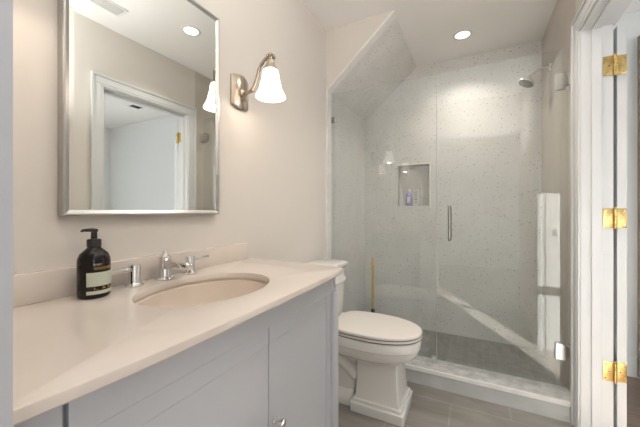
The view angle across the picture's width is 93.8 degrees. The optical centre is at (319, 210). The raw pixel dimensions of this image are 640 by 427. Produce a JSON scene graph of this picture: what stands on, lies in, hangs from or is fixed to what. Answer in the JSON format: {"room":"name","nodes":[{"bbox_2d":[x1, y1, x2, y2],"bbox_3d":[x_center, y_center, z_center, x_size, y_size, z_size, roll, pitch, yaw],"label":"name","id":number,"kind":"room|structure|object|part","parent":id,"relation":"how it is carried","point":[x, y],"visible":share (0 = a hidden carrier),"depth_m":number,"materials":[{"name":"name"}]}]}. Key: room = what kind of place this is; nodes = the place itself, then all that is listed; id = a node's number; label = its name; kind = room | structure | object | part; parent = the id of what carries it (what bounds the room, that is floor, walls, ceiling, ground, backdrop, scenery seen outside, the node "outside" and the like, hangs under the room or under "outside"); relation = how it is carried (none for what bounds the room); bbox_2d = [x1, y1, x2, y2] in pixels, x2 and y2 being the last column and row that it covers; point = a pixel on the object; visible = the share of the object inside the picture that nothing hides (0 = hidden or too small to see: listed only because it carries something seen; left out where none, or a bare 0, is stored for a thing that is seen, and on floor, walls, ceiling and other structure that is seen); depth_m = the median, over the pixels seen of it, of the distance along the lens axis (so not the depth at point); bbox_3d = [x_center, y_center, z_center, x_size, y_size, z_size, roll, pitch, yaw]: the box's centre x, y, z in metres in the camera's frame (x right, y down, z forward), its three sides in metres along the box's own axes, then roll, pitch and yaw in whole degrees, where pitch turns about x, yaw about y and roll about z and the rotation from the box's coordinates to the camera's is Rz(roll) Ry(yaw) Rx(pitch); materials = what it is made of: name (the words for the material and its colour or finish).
{"room":"bathroom","nodes":[
{"label":"bathroom","id":0,"kind":"room"},
{"bbox_2d":[13,0,364,312],"bbox_3d":[-0.243,-0.114,1.835,0.120,2.494,3.076,0,0,27],"label":"wall","id":1,"kind":"structure","parent":0,"point":[272,156],"depth_m":1.49,"materials":[{"name":"beige paint"}]},
{"bbox_2d":[13,242,247,307],"bbox_3d":[-0.587,0.194,1.020,0.020,0.078,1.001,0,0,27],"label":"backsplash","id":2,"kind":"structure","parent":1,"relation":"attached to","point":[44,285],"depth_m":0.83,"materials":[{"name":"beige stone"}]},
{"bbox_2d":[58,0,218,215],"bbox_3d":[-0.569,-0.404,1.044,0.030,0.835,0.548,0,0,27],"label":"wall mirror","id":3,"kind":"object","parent":1,"relation":"attached to","point":[138,80],"visible":1,"depth_m":0.97,"materials":[{"name":"silver metal"}]},
{"bbox_2d":[230,52,285,111],"bbox_3d":[-0.274,-0.595,1.369,0.254,0.230,0.136,0,0,27],"label":"wall sconce","id":4,"kind":"object","parent":1,"relation":"attached to","point":[270,90],"visible":1,"depth_m":1.38,"materials":[{"name":"white glass"}]},
{"bbox_3d":[-0.285,-0.606,1.375,0.174,0.192,0.024,0,0,27],"label":"arm","id":5,"kind":"part","parent":4,"relation":"part of","materials":[{"name":"silver metal"}]},
{"bbox_3d":[-0.221,-0.571,1.342,0.136,0.126,0.136,0,0,27],"label":"lamp shade","id":6,"kind":"part","parent":4,"relation":"part of","materials":[{"name":"white glass"}]},
{"bbox_2d":[405,368,569,422],"bbox_3d":[0.737,1.089,1.994,1.474,0.088,0.150,0,0,27],"label":"trim","id":7,"kind":"structure","parent":1,"relation":"attached to","point":[552,410],"depth_m":1.76,"materials":[{"name":"grey stone"}]},
{"bbox_2d":[405,355,570,406],"bbox_3d":[0.740,1.033,2.001,1.474,0.024,0.154,0,0,27],"label":"trim","id":8,"kind":"structure","parent":1,"relation":"attached to","point":[551,390],"depth_m":1.82,"materials":[{"name":"grey stone"}]},
{"bbox_2d":[331,74,436,363],"bbox_3d":[0.436,0.054,2.173,0.774,1.934,0.024,0,0,27],"label":"screen","id":9,"kind":"object","parent":8,"relation":"on","point":[333,119],"visible":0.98,"depth_m":1.99,"materials":[{"name":"clear glass"}]},
{"bbox_2d":[326,11,391,89],"bbox_3d":[0.277,-1.136,2.154,0.511,0.450,0.012,0,0,27],"label":"wall","id":10,"kind":"structure","parent":0,"point":[343,43],"depth_m":2.19,"materials":[{"name":"beige paint"}]},
{"bbox_2d":[326,10,396,258],"bbox_3d":[0.291,-0.114,2.172,0.518,2.493,0.068,0,0,27],"label":"trim","id":11,"kind":"structure","parent":10,"relation":"attached to","point":[392,15],"depth_m":2.26,"materials":[{"name":"white stone"}]},
{"bbox_2d":[331,17,416,120],"bbox_3d":[0.485,-1.136,2.554,0.511,0.450,0.890,0,0,27],"label":"ceiling","id":12,"kind":"structure","parent":0,"point":[389,61],"depth_m":2.50,"materials":[{"name":"stone"}]},
{"bbox_2d":[365,40,541,349],"bbox_3d":[1.145,-0.114,2.781,1.474,2.494,0.120,0,0,27],"label":"wall","id":13,"kind":"structure","parent":0,"point":[489,125],"depth_m":2.66,"materials":[{"name":"stone"}]},
{"bbox_2d":[406,189,411,205],"bbox_3d":[0.862,-0.129,2.899,0.057,0.164,0.042,0,0,27],"label":"shampoo bottle","id":14,"kind":"object","parent":13,"relation":"in","point":[408,195],"visible":1,"depth_m":2.88,"materials":[{"name":"purple plastic"}]},
{"bbox_2d":[397,163,430,206],"bbox_3d":[0.892,-0.241,2.853,0.308,0.412,0.024,0,0,27],"label":"trim","id":15,"kind":"structure","parent":13,"relation":"attached to","point":[416,163],"depth_m":2.81,"materials":[{"name":"white stone"}]},
{"bbox_2d":[413,189,419,205],"bbox_3d":[0.924,-0.124,2.867,0.052,0.155,0.037,0,0,39],"label":"bottle","id":16,"kind":"object","parent":13,"relation":"on","point":[416,193],"visible":1,"depth_m":2.85,"materials":[{"name":"white plastic"}]},
{"bbox_2d":[301,0,639,66],"bbox_3d":[1.170,-1.411,-0.349,4.640,0.100,5.656,0,0,27],"label":"ceiling","id":17,"kind":"structure","parent":0,"point":[428,27],"depth_m":2.13,"materials":[{"name":"paint"}]},
{"bbox_2d":[453,29,471,39],"bbox_3d":[1.101,-1.358,2.313,0.136,0.006,0.136,0,0,27],"label":"recessed light","id":18,"kind":"object","parent":17,"relation":"in","point":[462,34],"visible":1,"depth_m":2.31,"materials":[{"name":"white plastic"}]},
{"bbox_2d":[338,329,639,426],"bbox_3d":[1.177,1.173,-0.336,4.640,0.120,5.686,0,0,27],"label":"floor","id":19,"kind":"structure","parent":0,"point":[430,407],"depth_m":1.80,"materials":[{"name":"grey tile"}]},
{"bbox_2d":[13,277,337,426],"bbox_3d":[-0.365,0.693,0.892,0.528,0.880,0.981,0,0,27],"label":"vanity cabinet","id":20,"kind":"object","parent":19,"relation":"on","point":[278,367],"visible":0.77,"depth_m":0.74,"materials":[{"name":"grey paint"}]},
{"bbox_3d":[-0.381,0.693,0.391,0.060,0.880,0.076,0,0,27],"label":"post","id":21,"kind":"part","parent":20,"relation":"part of","materials":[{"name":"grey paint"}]},
{"bbox_2d":[13,242,342,425],"bbox_3d":[-0.354,0.204,0.906,0.538,0.098,1.013,0,0,27],"label":"countertop","id":22,"kind":"structure","parent":20,"relation":"on","point":[67,348],"depth_m":0.64,"materials":[{"name":"beige stone"}]},
{"bbox_2d":[76,228,110,299],"bbox_3d":[-0.614,0.140,0.814,0.077,0.185,0.075,0,0,27],"label":"soap dispenser","id":23,"kind":"object","parent":22,"relation":"on","point":[93,264],"visible":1,"depth_m":0.79,"materials":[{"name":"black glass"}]},
{"bbox_2d":[111,249,208,287],"bbox_3d":[-0.485,0.181,0.997,0.156,0.103,0.368,0,0,27],"label":"faucet","id":24,"kind":"object","parent":22,"relation":"on","point":[166,264],"visible":0.96,"depth_m":0.98,"materials":[{"name":"silver metal"}]},
{"bbox_3d":[-0.596,0.180,0.888,0.018,0.014,0.072,0,0,27],"label":"lever","id":25,"kind":"part","parent":24,"relation":"part of","materials":[{"name":"silver metal"}]},
{"bbox_3d":[-0.575,0.199,0.929,0.052,0.068,0.052,0,0,27],"label":"handle","id":26,"kind":"part","parent":24,"relation":"part of","materials":[{"name":"silver metal"}]},
{"bbox_3d":[-0.485,0.181,0.997,0.156,0.103,0.058,0,0,27],"label":"spout","id":27,"kind":"part","parent":24,"relation":"part of","materials":[{"name":"silver metal"}]},
{"bbox_3d":[-0.481,0.199,1.110,0.052,0.068,0.052,0,0,27],"label":"handle","id":28,"kind":"part","parent":24,"relation":"part of","materials":[{"name":"silver metal"}]},
{"bbox_3d":[-0.460,0.180,1.151,0.018,0.014,0.072,0,0,27],"label":"lever","id":29,"kind":"part","parent":24,"relation":"part of","materials":[{"name":"silver metal"}]},
{"bbox_2d":[135,278,267,307],"bbox_3d":[-0.344,0.335,0.927,0.360,0.164,0.462,0,0,27],"label":"sink basin","id":30,"kind":"object","parent":22,"relation":"in","point":[212,290],"visible":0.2,"depth_m":1.08,"materials":[{"name":"beige ceramic"}]},
{"bbox_3d":[-0.252,0.345,0.624,0.013,0.044,0.456,0,0,27],"label":"rail","id":31,"kind":"part","parent":20,"relation":"part of","materials":[{"name":"grey paint"}]},
{"bbox_3d":[-0.253,0.700,0.623,0.013,0.666,0.454,0,0,27],"label":"door","id":32,"kind":"part","parent":20,"relation":"part of","materials":[{"name":"grey paint"}]},
{"bbox_3d":[-0.114,0.593,0.841,0.034,0.025,0.025,0,0,27],"label":"knob","id":33,"kind":"part","parent":20,"relation":"part of","materials":[{"name":"silver metal"}]},
{"bbox_3d":[-0.065,0.700,0.986,0.013,0.666,0.356,0,0,27],"label":"door","id":34,"kind":"part","parent":20,"relation":"part of","materials":[{"name":"grey paint"}]},
{"bbox_3d":[-0.065,0.345,0.987,0.013,0.044,0.354,0,0,27],"label":"rail","id":35,"kind":"part","parent":20,"relation":"part of","materials":[{"name":"grey paint"}]},
{"bbox_3d":[0.040,0.693,1.203,0.060,0.880,0.056,0,0,27],"label":"post","id":36,"kind":"part","parent":20,"relation":"part of","materials":[{"name":"grey paint"}]},
{"bbox_2d":[305,259,421,426],"bbox_3d":[0.242,0.735,1.818,0.725,0.797,0.368,0,0,27],"label":"toilet","id":37,"kind":"object","parent":19,"relation":"on","point":[374,349],"visible":0.62,"depth_m":1.66,"materials":[{"name":"white ceramic"}]},
{"bbox_3d":[0.020,0.358,1.933,0.225,0.045,0.332,0,0,27],"label":"tank lid","id":38,"kind":"part","parent":37,"relation":"part of","materials":[{"name":"white ceramic"}]},
{"bbox_3d":[0.016,0.537,1.934,0.207,0.312,0.324,0,0,27],"label":"tank","id":39,"kind":"part","parent":37,"relation":"part of","materials":[{"name":"white ceramic"}]},
{"bbox_3d":[0.341,0.698,1.766,0.501,0.016,0.368,0,0,27],"label":"seat","id":40,"kind":"part","parent":37,"relation":"part of","materials":[{"name":"white plastic"}]},
{"bbox_3d":[0.337,0.676,1.768,0.511,0.026,0.368,0,0,27],"label":"seat lid","id":41,"kind":"part","parent":37,"relation":"part of","materials":[{"name":"white plastic"}]},
{"bbox_3d":[0.253,0.778,1.812,0.692,0.140,0.362,0,0,27],"label":"bowl","id":42,"kind":"part","parent":37,"relation":"part of","materials":[{"name":"white ceramic"}]},
{"bbox_2d":[371,257,374,312],"bbox_3d":[0.511,0.780,2.889,0.146,0.666,0.146,0,0,27],"label":"plunger","id":43,"kind":"object","parent":19,"relation":"on","point":[372,308],"visible":0.32,"depth_m":2.88,"materials":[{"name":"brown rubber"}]},
{"bbox_3d":[0.511,0.705,2.889,0.027,0.516,0.027,0,0,27],"label":"handle","id":44,"kind":"part","parent":43,"relation":"part of","materials":[{"name":"yellow wood"}]},
{"bbox_2d":[542,0,582,391],"bbox_3d":[1.173,-0.114,1.102,0.120,2.494,3.076,0,0,27],"label":"wall","id":45,"kind":"structure","parent":0,"point":[556,38],"depth_m":1.96,"materials":[{"name":"beige paint"}]},
{"bbox_2d":[448,72,569,360],"bbox_3d":[1.091,0.051,1.834,0.698,1.928,0.100,0,0,27],"label":"shower door","id":46,"kind":"structure","parent":45,"relation":"attached to","point":[561,352],"depth_m":1.69,"materials":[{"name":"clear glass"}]},
{"bbox_3d":[0.849,0.081,1.959,0.019,0.236,0.100,0,0,27],"label":"handle","id":47,"kind":"part","parent":46,"relation":"part of","materials":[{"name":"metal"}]},
{"bbox_2d":[518,62,551,87],"bbox_3d":[1.531,-0.965,2.138,0.195,0.146,0.107,0,0,27],"label":"shower","id":48,"kind":"object","parent":45,"relation":"attached to","point":[527,82],"visible":1,"depth_m":2.13,"materials":[{"name":"silver metal"}]},
{"bbox_3d":[1.562,-0.991,2.130,0.125,0.059,0.017,0,0,27],"label":"arm","id":49,"kind":"part","parent":48,"relation":"part of","materials":[{"name":"metal"}]},
{"bbox_2d":[570,0,597,426],"bbox_3d":[1.140,0.069,1.195,0.022,2.128,0.897,0,0,27],"label":"trim","id":50,"kind":"structure","parent":45,"relation":"attached to","point":[586,6],"depth_m":1.56,"materials":[{"name":"white paint"}]},
{"bbox_2d":[580,0,629,426],"bbox_3d":[1.204,0.104,1.162,0.122,2.058,0.757,0,0,27],"label":"trim","id":51,"kind":"structure","parent":45,"relation":"attached to","point":[596,34],"depth_m":1.47,"materials":[{"name":"white paint"}]},
{"bbox_2d":[603,23,626,426],"bbox_3d":[1.593,0.109,1.762,0.091,2.024,0.728,0,0,27],"label":"door","id":52,"kind":"structure","parent":45,"relation":"in","point":[615,65],"depth_m":1.45,"materials":[{"name":"white paint"}]},
{"bbox_2d":[613,10,639,356],"bbox_3d":[3.142,-0.114,1.593,2.926,2.494,0.120,0,0,27],"label":"wall","id":53,"kind":"structure","parent":0,"point":[632,19],"depth_m":2.05,"materials":[{"name":"grey paint"}]},
{"bbox_2d":[627,355,638,377],"bbox_3d":[3.085,1.063,1.548,2.746,0.140,0.014,0,0,27],"label":"baseboard","id":54,"kind":"structure","parent":53,"relation":"attached to","point":[631,360],"depth_m":2.04,"materials":[{"name":"white paint"}]},
{"bbox_2d":[637,36,639,377],"bbox_3d":[2.154,-0.027,1.987,0.062,2.280,0.029,0,0,27],"label":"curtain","id":55,"kind":"object","parent":53,"relation":"hanging from","point":[638,37],"visible":1,"depth_m":2.00,"materials":[{"name":"brown fabric"}]},
{"bbox_3d":[1.169,-0.114,0.960,0.004,2.494,2.820,0,0,27],"label":"wall","id":56,"kind":"structure","parent":0,"visible":0},
{"bbox_2d":[613,0,632,25],"bbox_3d":[1.264,0.068,1.131,0.016,2.130,0.901,0,0,27],"label":"trim","id":57,"kind":"structure","parent":56,"relation":"attached to","point":[629,3],"depth_m":1.38,"materials":[{"name":"white paint"}]},
{"bbox_3d":[-0.208,-0.114,0.171,1.474,2.494,0.153,0,0,27],"label":"wall","id":58,"kind":"structure","parent":0,"visible":0},
{"bbox_2d":[0,0,12,426],"bbox_3d":[0.032,0.093,0.042,0.929,2.080,0.164,0,0,27],"label":"trim","id":59,"kind":"structure","parent":58,"relation":"attached to","point":[6,6],"depth_m":0.32,"materials":[{"name":"grey paint"}]}
]}

